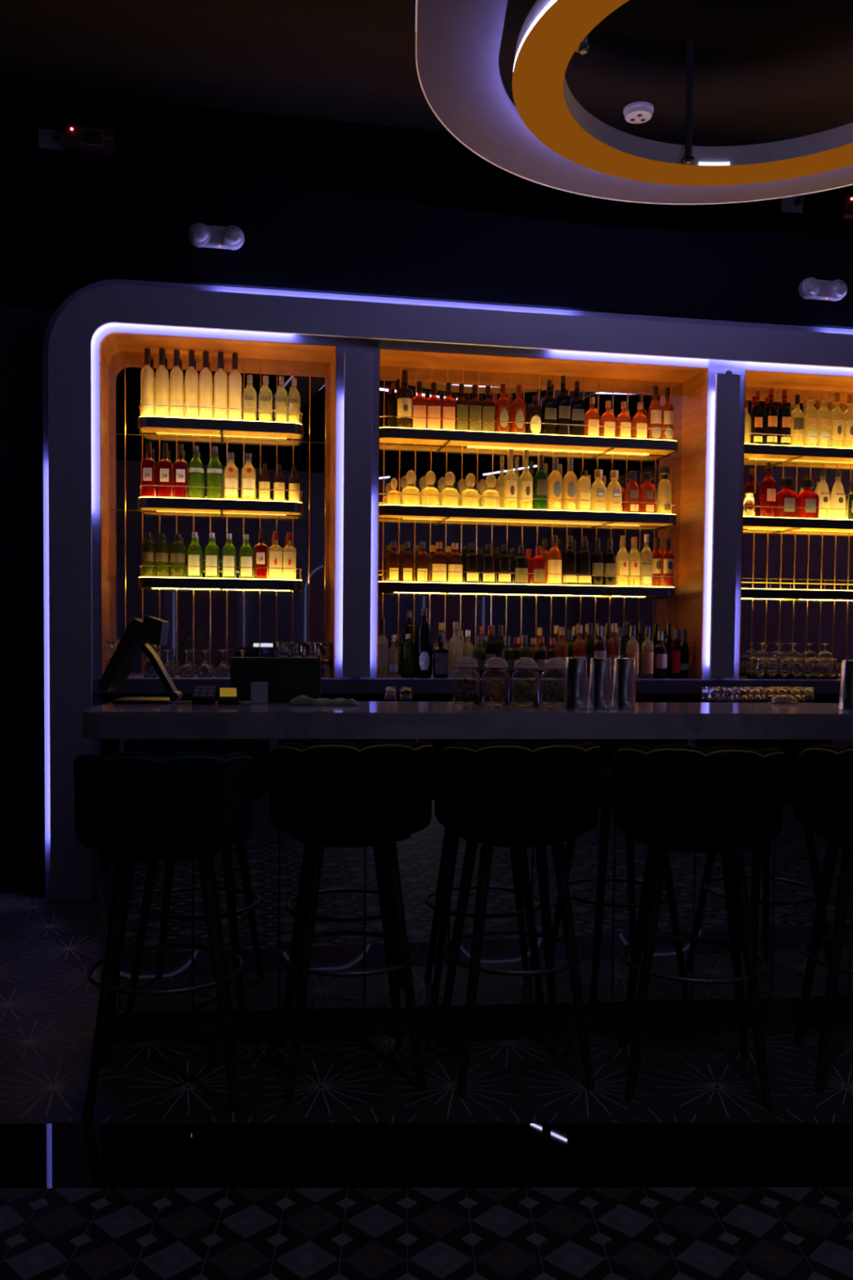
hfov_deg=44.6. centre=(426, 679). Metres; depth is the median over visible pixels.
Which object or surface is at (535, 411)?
bottle
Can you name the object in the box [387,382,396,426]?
bottle
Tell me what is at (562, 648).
bottle
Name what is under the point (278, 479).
bottle
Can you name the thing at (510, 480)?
bottle
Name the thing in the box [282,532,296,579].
bottle
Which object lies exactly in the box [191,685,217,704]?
card terminal
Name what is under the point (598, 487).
bottle
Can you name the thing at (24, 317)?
wall
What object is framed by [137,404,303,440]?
shelf
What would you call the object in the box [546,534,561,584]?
bottle
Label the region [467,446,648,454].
strip light
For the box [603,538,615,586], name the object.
bottle
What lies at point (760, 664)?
glass
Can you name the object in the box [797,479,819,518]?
bottle
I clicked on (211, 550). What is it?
bottle
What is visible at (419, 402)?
bottle
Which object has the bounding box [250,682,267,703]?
box
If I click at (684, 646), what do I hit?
wine bottle
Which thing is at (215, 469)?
bottle
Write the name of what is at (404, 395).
bottle
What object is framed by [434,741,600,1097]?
bar stool
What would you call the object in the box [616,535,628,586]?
bottle
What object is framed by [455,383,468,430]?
bottle
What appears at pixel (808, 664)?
glass
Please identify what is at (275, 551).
bottle
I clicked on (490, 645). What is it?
bottle
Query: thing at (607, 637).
wine bottle
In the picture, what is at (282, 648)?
tumbler
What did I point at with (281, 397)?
bottle
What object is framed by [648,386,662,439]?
bottle
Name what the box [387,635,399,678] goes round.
bottle
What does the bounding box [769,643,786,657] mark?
coupe glass
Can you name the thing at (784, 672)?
glass
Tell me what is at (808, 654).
coupe glass
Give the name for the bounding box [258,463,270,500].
bottle
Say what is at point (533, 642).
bottle
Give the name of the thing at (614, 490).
bottle
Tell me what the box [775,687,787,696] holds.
glass
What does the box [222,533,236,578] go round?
bottle
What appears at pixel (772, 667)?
glass
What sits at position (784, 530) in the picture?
strip light
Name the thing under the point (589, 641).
wine bottle
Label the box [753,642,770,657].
coupe glass
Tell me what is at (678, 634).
wine bottle
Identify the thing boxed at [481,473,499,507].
bottle
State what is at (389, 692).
glass
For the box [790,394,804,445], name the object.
bottle
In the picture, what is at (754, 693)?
glass
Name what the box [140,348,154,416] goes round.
bottle
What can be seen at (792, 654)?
coupe glass
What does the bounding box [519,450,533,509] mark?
bottle
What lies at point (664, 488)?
bottle
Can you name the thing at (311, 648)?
tumbler
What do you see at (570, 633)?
wine bottle
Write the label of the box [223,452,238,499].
bottle
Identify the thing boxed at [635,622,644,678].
wine bottle
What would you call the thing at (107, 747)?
bar counter leg
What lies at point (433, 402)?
bottle
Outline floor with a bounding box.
[0,884,852,1279]
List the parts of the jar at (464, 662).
lid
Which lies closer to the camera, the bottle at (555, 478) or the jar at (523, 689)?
the jar at (523, 689)
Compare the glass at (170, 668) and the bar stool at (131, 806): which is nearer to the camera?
the bar stool at (131, 806)
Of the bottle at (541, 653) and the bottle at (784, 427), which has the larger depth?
the bottle at (784, 427)
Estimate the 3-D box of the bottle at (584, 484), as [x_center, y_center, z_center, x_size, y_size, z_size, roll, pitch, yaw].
[0.888,-1.058,5.863,0.079,0.236,0.080,0,2,-11]
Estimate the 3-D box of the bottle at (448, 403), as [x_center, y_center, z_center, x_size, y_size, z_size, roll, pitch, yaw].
[0.121,-1.490,5.706,0.073,0.272,0.074,0,2,-4]
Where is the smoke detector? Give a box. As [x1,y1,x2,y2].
[623,101,653,124]
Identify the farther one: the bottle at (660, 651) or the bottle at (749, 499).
the bottle at (749, 499)
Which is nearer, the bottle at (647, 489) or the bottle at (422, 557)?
the bottle at (422, 557)
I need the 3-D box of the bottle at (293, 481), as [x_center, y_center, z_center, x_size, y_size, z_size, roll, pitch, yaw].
[-0.711,-1.043,5.573,0.061,0.199,0.063,0,2,-15]
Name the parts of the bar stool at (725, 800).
leg, leg, under plate, seat, backrest, leg, leg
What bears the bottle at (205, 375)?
on the shelf at (148, 424)
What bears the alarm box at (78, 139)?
attached to the wall at (317, 206)
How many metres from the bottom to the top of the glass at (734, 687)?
0.149 m
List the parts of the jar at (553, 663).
lid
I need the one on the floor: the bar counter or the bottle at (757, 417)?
the bar counter
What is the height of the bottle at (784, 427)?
0.337 m
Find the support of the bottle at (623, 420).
on the shelf at (388, 435)
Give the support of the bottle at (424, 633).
on the bar
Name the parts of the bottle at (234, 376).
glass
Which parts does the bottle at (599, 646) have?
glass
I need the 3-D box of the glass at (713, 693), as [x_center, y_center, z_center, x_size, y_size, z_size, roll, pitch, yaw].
[1.501,0.115,5.428,0.071,0.149,0.072,0,2,-10]
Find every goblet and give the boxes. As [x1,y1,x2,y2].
[105,640,119,668]
[142,640,157,677]
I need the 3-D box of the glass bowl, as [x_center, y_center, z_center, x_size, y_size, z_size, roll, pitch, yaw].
[1.349,0.075,3.917,0.099,0.033,0.099,0,2,-1]
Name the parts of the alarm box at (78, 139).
screen frame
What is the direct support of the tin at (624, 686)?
on the bar counter
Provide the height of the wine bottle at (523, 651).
0.238 m
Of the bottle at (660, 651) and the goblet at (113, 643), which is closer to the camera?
the goblet at (113, 643)
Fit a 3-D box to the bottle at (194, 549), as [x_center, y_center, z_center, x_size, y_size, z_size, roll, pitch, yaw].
[-1.226,-0.656,5.496,0.075,0.244,0.077,0,2,-3]
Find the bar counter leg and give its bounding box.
[98,738,119,1013]
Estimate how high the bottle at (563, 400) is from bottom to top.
0.345 m
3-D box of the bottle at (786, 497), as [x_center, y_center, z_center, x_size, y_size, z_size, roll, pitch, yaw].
[2.104,-1.056,6.084,0.112,0.238,0.113,0,2,-3]
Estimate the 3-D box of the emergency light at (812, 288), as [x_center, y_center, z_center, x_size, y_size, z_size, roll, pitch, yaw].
[2.203,-2.165,5.765,0.275,0.112,0.081,0,2,-10]
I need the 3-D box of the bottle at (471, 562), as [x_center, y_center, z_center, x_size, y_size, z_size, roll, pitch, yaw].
[0.250,-0.641,5.764,0.083,0.221,0.085,0,2,-15]
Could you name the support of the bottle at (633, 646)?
on the bar
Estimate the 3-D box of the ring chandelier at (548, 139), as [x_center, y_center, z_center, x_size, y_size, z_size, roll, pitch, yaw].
[1.282,-2.470,2.905,2.606,0.530,4.502,0,2,-1]
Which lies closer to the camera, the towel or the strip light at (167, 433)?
the towel
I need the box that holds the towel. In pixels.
[288,694,358,705]
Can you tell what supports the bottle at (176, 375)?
on the shelf at (148, 424)
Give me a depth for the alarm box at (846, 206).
5.76 m
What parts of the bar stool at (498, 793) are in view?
leg, leg, under plate, seat, backrest, leg, leg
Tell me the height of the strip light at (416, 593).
0.002 m
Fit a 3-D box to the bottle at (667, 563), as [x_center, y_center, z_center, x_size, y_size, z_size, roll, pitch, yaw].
[1.374,-0.663,5.926,0.073,0.273,0.076,0,2,-13]
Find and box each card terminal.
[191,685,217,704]
[217,687,239,704]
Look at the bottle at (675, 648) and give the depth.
5.86 m
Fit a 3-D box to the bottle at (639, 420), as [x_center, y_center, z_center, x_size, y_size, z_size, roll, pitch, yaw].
[1.212,-1.462,5.905,0.087,0.221,0.089,0,2,-11]
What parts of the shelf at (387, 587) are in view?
light panel, gallery rail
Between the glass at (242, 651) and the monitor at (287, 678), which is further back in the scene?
the glass at (242, 651)
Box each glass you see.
[160,649,175,677]
[178,649,194,677]
[197,650,212,677]
[215,650,230,677]
[235,650,248,657]
[383,686,396,701]
[399,686,412,701]
[700,686,712,702]
[707,687,720,702]
[715,686,725,699]
[720,687,733,702]
[728,686,738,702]
[734,687,747,702]
[742,686,752,702]
[746,657,757,679]
[747,687,761,702]
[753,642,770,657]
[753,657,766,679]
[755,686,765,697]
[761,687,774,702]
[766,657,778,679]
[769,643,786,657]
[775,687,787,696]
[778,657,791,679]
[781,686,791,695]
[786,643,802,657]
[788,687,801,702]
[790,657,803,679]
[801,643,817,657]
[801,687,814,702]
[802,657,814,679]
[814,657,826,679]
[817,643,833,657]
[826,657,838,679]
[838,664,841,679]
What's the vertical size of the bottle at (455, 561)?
0.223 m
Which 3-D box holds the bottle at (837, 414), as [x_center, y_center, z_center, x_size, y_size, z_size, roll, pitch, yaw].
[2.416,-1.516,6.121,0.076,0.336,0.079,0,2,-7]
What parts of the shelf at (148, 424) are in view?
light panel, gallery rail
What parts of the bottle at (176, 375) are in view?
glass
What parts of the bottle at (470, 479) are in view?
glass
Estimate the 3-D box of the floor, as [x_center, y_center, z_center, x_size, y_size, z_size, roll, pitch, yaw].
[1.561,1.313,1.335,10.000,0.061,12.500,0,2,-1]
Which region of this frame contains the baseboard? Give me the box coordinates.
[0,866,44,884]
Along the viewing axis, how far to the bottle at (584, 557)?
5.85 m
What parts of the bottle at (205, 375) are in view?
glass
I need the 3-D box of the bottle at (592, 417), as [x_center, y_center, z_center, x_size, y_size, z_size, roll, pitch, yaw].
[0.932,-1.470,5.854,0.087,0.237,0.089,0,2,-9]
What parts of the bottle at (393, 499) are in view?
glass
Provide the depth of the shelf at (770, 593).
6.02 m
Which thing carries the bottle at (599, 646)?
on the bar
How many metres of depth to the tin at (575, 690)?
3.50 m
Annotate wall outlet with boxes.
[38,128,66,150]
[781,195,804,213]
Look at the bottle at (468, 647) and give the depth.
5.76 m
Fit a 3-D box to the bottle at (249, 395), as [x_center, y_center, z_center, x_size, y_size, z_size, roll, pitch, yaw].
[-0.938,-1.484,5.513,0.073,0.256,0.076,0,2,-8]
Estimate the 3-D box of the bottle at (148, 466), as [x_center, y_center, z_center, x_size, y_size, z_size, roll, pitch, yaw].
[-1.452,-1.093,5.436,0.072,0.295,0.074,0,2,-2]
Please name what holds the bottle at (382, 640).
on the bar
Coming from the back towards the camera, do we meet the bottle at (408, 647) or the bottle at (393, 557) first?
the bottle at (393, 557)
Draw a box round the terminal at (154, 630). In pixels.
[97,615,182,703]
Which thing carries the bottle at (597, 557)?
on the shelf at (387, 587)
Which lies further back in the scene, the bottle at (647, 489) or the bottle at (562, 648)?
the bottle at (647, 489)
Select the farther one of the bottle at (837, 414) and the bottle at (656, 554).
the bottle at (837, 414)
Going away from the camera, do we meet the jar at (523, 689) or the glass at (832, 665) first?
the jar at (523, 689)
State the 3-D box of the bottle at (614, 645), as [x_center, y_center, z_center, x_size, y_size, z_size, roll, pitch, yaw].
[1.048,-0.159,5.802,0.075,0.308,0.077,0,2,-4]
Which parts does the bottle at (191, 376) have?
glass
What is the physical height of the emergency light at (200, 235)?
0.112 m
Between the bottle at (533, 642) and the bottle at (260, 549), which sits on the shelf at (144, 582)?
the bottle at (260, 549)
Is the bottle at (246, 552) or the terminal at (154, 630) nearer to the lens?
the terminal at (154, 630)
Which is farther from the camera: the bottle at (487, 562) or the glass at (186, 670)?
the bottle at (487, 562)
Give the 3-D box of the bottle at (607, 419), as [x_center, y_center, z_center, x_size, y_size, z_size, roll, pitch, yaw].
[1.026,-1.462,5.871,0.087,0.220,0.089,0,2,-8]
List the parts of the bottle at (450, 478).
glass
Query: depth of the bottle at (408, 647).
5.55 m
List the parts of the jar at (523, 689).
lid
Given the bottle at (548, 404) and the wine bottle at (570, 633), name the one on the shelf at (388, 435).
the bottle at (548, 404)
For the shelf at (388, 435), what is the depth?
5.74 m
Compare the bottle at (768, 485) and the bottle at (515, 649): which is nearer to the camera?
the bottle at (515, 649)
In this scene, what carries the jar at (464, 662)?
on the bar counter
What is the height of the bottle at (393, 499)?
0.157 m
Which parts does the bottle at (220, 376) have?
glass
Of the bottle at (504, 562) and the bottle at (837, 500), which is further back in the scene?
the bottle at (837, 500)
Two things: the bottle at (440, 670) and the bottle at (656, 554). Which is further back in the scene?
the bottle at (656, 554)
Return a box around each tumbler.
[275,642,289,657]
[290,642,304,657]
[304,642,318,657]
[319,642,332,660]
[320,660,332,678]
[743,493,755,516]
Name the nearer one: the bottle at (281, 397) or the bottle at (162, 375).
the bottle at (162, 375)
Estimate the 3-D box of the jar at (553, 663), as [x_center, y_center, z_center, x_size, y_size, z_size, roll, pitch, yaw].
[0.449,0.009,3.634,0.091,0.170,0.091,0,2,-8]
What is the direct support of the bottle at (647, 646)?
on the bar
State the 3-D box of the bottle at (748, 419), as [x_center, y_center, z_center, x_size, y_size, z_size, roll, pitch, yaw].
[1.862,-1.484,6.059,0.056,0.266,0.056,0,2,-2]
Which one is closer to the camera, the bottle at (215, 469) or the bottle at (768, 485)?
the bottle at (215, 469)
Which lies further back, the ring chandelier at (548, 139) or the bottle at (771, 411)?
the bottle at (771, 411)
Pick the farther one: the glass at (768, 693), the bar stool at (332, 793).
the glass at (768, 693)
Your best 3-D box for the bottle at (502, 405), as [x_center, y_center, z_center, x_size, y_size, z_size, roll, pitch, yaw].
[0.423,-1.494,5.761,0.079,0.282,0.081,0,2,-9]
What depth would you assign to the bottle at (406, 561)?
5.67 m
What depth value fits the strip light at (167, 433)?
5.58 m
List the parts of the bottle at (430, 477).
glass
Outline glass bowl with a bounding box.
[770,695,798,704]
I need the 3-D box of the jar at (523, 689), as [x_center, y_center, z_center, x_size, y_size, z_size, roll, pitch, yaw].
[0.350,0.007,3.667,0.091,0.170,0.091,0,2,-8]
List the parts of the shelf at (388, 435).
light panel, gallery rail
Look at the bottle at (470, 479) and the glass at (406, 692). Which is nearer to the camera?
the glass at (406, 692)
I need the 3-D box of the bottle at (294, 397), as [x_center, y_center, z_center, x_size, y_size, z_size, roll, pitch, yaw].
[-0.708,-1.482,5.555,0.065,0.252,0.068,0,2,-2]
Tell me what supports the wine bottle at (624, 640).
on the bar
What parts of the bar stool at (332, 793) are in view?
leg, leg, under plate, seat, backrest, leg, leg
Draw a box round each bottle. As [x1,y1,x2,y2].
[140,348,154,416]
[141,441,156,497]
[141,533,155,577]
[155,348,168,417]
[155,533,168,577]
[157,443,173,497]
[169,350,183,417]
[170,533,185,577]
[173,443,187,497]
[184,350,198,417]
[186,532,201,577]
[187,445,204,498]
[199,351,213,418]
[204,532,219,577]
[206,446,222,498]
[213,351,227,419]
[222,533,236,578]
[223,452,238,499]
[227,352,241,420]
[239,534,253,578]
[240,453,256,500]
[242,374,257,421]
[253,528,268,578]
[258,375,272,421]
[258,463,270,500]
[268,531,282,579]
[273,464,284,501]
[275,376,287,422]
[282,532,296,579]
[288,377,300,423]
[288,466,299,502]
[377,618,387,678]
[386,477,400,504]
[386,541,399,581]
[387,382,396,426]
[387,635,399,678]
[396,369,412,427]
[400,541,413,582]
[400,634,415,678]
[401,470,420,505]
[412,381,426,428]
[414,542,429,582]
[415,608,431,678]
[421,471,439,506]
[426,382,440,429]
[431,542,446,582]
[432,635,448,678]
[440,471,458,506]
[441,382,455,430]
[447,542,462,582]
[448,622,462,678]
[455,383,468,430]
[461,473,479,507]
[462,630,474,677]
[463,543,479,582]
[467,384,481,431]
[472,635,485,678]
[480,544,495,583]
[481,386,494,431]
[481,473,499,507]
[484,625,495,677]
[494,625,504,677]
[495,383,510,432]
[496,545,511,583]
[500,636,514,678]
[503,449,517,508]
[511,385,525,433]
[511,637,519,677]
[512,546,528,583]
[517,635,531,678]
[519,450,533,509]
[528,395,542,434]
[530,546,545,584]
[530,638,536,677]
[534,454,547,509]
[534,636,547,678]
[541,380,556,434]
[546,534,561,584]
[547,457,562,510]
[547,638,555,677]
[554,626,568,678]
[555,375,570,435]
[562,457,577,511]
[562,535,577,585]
[567,630,573,657]
[570,381,584,435]
[572,624,586,657]
[577,470,591,511]
[577,536,591,585]
[583,396,599,436]
[584,622,595,677]
[591,469,606,511]
[591,537,604,585]
[591,625,606,657]
[600,400,616,437]
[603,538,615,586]
[603,622,611,657]
[606,470,622,511]
[607,623,621,678]
[615,401,631,438]
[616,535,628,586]
[620,623,629,657]
[623,471,640,512]
[626,625,639,679]
[628,536,640,586]
[631,402,647,439]
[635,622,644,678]
[640,471,655,513]
[640,534,653,586]
[640,626,653,679]
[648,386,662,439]
[652,537,662,586]
[653,631,667,679]
[656,466,671,513]
[660,538,674,586]
[661,386,674,439]
[663,622,673,678]
[669,628,680,679]
[677,628,681,644]
[680,629,688,678]
[744,401,751,443]
[751,391,763,444]
[760,462,776,516]
[763,388,777,444]
[775,477,798,517]
[777,389,791,445]
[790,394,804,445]
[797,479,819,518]
[803,390,817,446]
[816,469,830,519]
[817,391,831,447]
[830,392,844,448]
[830,470,845,519]
[843,394,852,448]
[844,480,852,519]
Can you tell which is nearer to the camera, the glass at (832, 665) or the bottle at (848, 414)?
the glass at (832, 665)
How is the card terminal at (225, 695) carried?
on the bar counter
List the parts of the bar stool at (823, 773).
leg, backrest, seat, leg, under plate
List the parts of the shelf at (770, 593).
gallery rail, light panel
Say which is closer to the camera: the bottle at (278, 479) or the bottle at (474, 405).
the bottle at (278, 479)
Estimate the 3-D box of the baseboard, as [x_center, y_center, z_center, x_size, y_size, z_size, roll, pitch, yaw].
[-2.743,1.037,5.392,1.560,0.090,0.019,0,2,-10]
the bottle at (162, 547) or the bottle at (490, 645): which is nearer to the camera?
the bottle at (162, 547)
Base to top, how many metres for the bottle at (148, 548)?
0.233 m
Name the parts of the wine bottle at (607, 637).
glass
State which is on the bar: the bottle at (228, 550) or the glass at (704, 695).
the glass at (704, 695)
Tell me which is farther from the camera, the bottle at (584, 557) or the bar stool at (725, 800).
the bottle at (584, 557)
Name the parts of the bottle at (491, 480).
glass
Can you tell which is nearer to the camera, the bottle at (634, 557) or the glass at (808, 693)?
the glass at (808, 693)
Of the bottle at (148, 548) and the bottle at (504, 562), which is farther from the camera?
the bottle at (504, 562)
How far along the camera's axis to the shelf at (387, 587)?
5.74 m
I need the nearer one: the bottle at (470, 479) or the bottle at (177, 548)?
the bottle at (177, 548)
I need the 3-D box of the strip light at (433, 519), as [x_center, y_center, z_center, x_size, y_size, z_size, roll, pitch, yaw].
[0.550,-0.892,5.897,1.386,0.004,0.007,0,2,-10]
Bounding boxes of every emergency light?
[187,222,244,249]
[798,277,847,301]
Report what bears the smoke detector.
attached to the ceiling
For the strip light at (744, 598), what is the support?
on the shelf at (770, 593)
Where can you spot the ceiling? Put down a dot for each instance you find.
(766, 71)
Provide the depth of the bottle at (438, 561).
5.70 m
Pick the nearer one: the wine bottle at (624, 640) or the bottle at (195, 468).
the bottle at (195, 468)
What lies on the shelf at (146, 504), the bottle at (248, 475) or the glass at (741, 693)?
the bottle at (248, 475)
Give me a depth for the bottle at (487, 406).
5.71 m
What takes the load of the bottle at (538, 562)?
on the shelf at (387, 587)
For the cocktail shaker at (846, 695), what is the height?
0.172 m
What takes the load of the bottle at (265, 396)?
on the shelf at (148, 424)
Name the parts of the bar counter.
mirror panel, mirror panel, mirror panel, mirror panel, mirror panel, mirror panel, mirror panel, mirror panel, mirror panel, mirror panel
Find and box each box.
[65,124,115,155]
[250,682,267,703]
[840,195,852,218]
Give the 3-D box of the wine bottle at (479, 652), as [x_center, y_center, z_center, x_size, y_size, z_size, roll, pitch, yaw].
[0.288,-0.123,5.665,0.073,0.232,0.075,0,2,-11]
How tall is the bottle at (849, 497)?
0.240 m
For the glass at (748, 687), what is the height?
0.149 m
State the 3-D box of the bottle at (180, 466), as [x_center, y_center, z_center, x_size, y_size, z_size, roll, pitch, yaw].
[-1.293,-1.091,5.465,0.072,0.292,0.074,0,2,-13]
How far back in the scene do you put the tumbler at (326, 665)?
5.44 m
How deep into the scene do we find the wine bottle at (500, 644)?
5.80 m
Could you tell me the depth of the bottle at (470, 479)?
5.71 m
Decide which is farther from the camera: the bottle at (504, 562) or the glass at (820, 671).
the glass at (820, 671)
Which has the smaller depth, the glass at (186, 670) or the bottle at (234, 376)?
the glass at (186, 670)
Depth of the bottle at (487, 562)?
5.75 m
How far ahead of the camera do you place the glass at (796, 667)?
5.91 m
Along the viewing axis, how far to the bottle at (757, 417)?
6.01 m
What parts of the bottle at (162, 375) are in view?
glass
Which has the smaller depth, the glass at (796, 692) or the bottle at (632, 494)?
the glass at (796, 692)
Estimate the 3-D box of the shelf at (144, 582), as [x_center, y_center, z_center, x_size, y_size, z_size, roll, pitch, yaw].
[-1.089,-0.534,5.526,0.858,0.120,0.198,0,2,-10]
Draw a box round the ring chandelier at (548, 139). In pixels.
[415,0,852,204]
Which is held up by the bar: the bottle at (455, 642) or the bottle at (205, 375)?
the bottle at (455, 642)
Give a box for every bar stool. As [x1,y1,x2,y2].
[73,751,253,1123]
[268,740,433,1101]
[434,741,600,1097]
[613,744,785,1109]
[793,744,852,1093]
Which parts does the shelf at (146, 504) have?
light panel, gallery rail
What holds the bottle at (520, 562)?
on the shelf at (387, 587)
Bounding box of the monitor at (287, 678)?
[230,657,321,702]
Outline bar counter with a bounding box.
[82,700,852,1041]
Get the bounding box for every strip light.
[151,587,289,591]
[155,432,286,439]
[155,511,286,515]
[402,518,639,526]
[416,592,623,596]
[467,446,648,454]
[744,598,852,600]
[747,528,852,533]
[749,458,852,463]
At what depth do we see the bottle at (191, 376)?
5.43 m
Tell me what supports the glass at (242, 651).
on the bar
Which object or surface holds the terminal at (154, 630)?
on the bar counter
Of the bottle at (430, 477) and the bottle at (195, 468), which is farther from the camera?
the bottle at (430, 477)
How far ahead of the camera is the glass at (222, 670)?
5.40 m
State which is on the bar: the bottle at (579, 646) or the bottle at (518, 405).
the bottle at (579, 646)
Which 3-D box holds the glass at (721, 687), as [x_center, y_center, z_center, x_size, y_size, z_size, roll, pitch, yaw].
[1.561,0.112,5.526,0.071,0.149,0.072,0,2,-10]
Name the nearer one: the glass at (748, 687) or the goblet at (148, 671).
the goblet at (148, 671)
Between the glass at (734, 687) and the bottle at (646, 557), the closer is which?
the glass at (734, 687)
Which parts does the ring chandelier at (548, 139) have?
suspension rod, suspension rod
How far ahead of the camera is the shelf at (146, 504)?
5.44 m
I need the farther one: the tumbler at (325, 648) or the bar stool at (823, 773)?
the tumbler at (325, 648)
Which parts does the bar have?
mirror panel, mirror panel, mirror panel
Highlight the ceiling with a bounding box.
[0,0,852,146]
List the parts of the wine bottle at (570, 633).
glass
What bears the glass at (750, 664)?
on the bar
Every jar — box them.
[452,656,479,704]
[481,657,510,705]
[511,657,540,706]
[540,657,566,706]
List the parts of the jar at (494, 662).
lid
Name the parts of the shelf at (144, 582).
light panel, gallery rail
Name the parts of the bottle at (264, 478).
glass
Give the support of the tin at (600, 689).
on the bar counter
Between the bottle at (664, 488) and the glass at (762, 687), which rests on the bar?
the glass at (762, 687)
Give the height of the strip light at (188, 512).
0.004 m
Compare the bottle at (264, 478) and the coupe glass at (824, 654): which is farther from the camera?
the coupe glass at (824, 654)
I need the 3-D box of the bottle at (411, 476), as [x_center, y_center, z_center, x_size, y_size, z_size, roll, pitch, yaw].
[-0.085,-1.044,5.688,0.099,0.203,0.099,0,2,-7]
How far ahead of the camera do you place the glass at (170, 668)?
5.35 m
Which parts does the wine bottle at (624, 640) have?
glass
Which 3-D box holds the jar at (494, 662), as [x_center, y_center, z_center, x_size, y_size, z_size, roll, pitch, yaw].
[0.247,0.005,3.692,0.091,0.170,0.091,0,2,-8]
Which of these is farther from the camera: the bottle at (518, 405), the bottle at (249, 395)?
the bottle at (518, 405)
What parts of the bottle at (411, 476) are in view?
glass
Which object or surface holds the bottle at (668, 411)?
on the shelf at (388, 435)
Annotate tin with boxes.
[563,657,588,709]
[587,657,612,709]
[612,657,636,709]
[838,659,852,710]
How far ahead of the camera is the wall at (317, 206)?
5.34 m
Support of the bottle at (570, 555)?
on the shelf at (387, 587)
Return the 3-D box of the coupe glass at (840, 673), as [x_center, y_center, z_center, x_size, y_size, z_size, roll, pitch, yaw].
[2.453,-0.047,6.123,0.093,0.084,0.094,0,2,-10]
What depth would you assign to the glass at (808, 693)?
5.50 m
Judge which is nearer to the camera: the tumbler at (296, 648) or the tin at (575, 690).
the tin at (575, 690)
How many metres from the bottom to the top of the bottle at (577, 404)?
0.319 m
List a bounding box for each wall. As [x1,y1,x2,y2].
[0,88,852,328]
[0,291,839,867]
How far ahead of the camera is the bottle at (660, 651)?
5.82 m
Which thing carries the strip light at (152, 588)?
on the shelf at (144, 582)
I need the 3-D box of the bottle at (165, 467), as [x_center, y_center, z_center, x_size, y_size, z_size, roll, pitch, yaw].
[-1.371,-1.091,5.451,0.072,0.292,0.074,0,2,-7]
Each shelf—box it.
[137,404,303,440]
[137,484,303,516]
[137,564,302,591]
[377,569,675,598]
[378,493,676,527]
[379,415,678,456]
[741,577,852,601]
[742,505,852,533]
[744,432,852,464]
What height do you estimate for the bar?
3.088 m
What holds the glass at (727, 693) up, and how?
on the bar
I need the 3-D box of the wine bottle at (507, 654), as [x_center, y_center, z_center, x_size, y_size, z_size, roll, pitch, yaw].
[0.441,-0.121,5.683,0.073,0.229,0.075,0,2,-10]
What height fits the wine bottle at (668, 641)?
0.315 m
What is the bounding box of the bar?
[42,279,852,901]
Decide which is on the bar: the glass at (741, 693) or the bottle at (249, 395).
the glass at (741, 693)
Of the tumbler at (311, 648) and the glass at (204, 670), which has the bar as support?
the glass at (204, 670)
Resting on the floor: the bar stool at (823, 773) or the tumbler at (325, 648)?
the bar stool at (823, 773)
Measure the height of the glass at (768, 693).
0.149 m

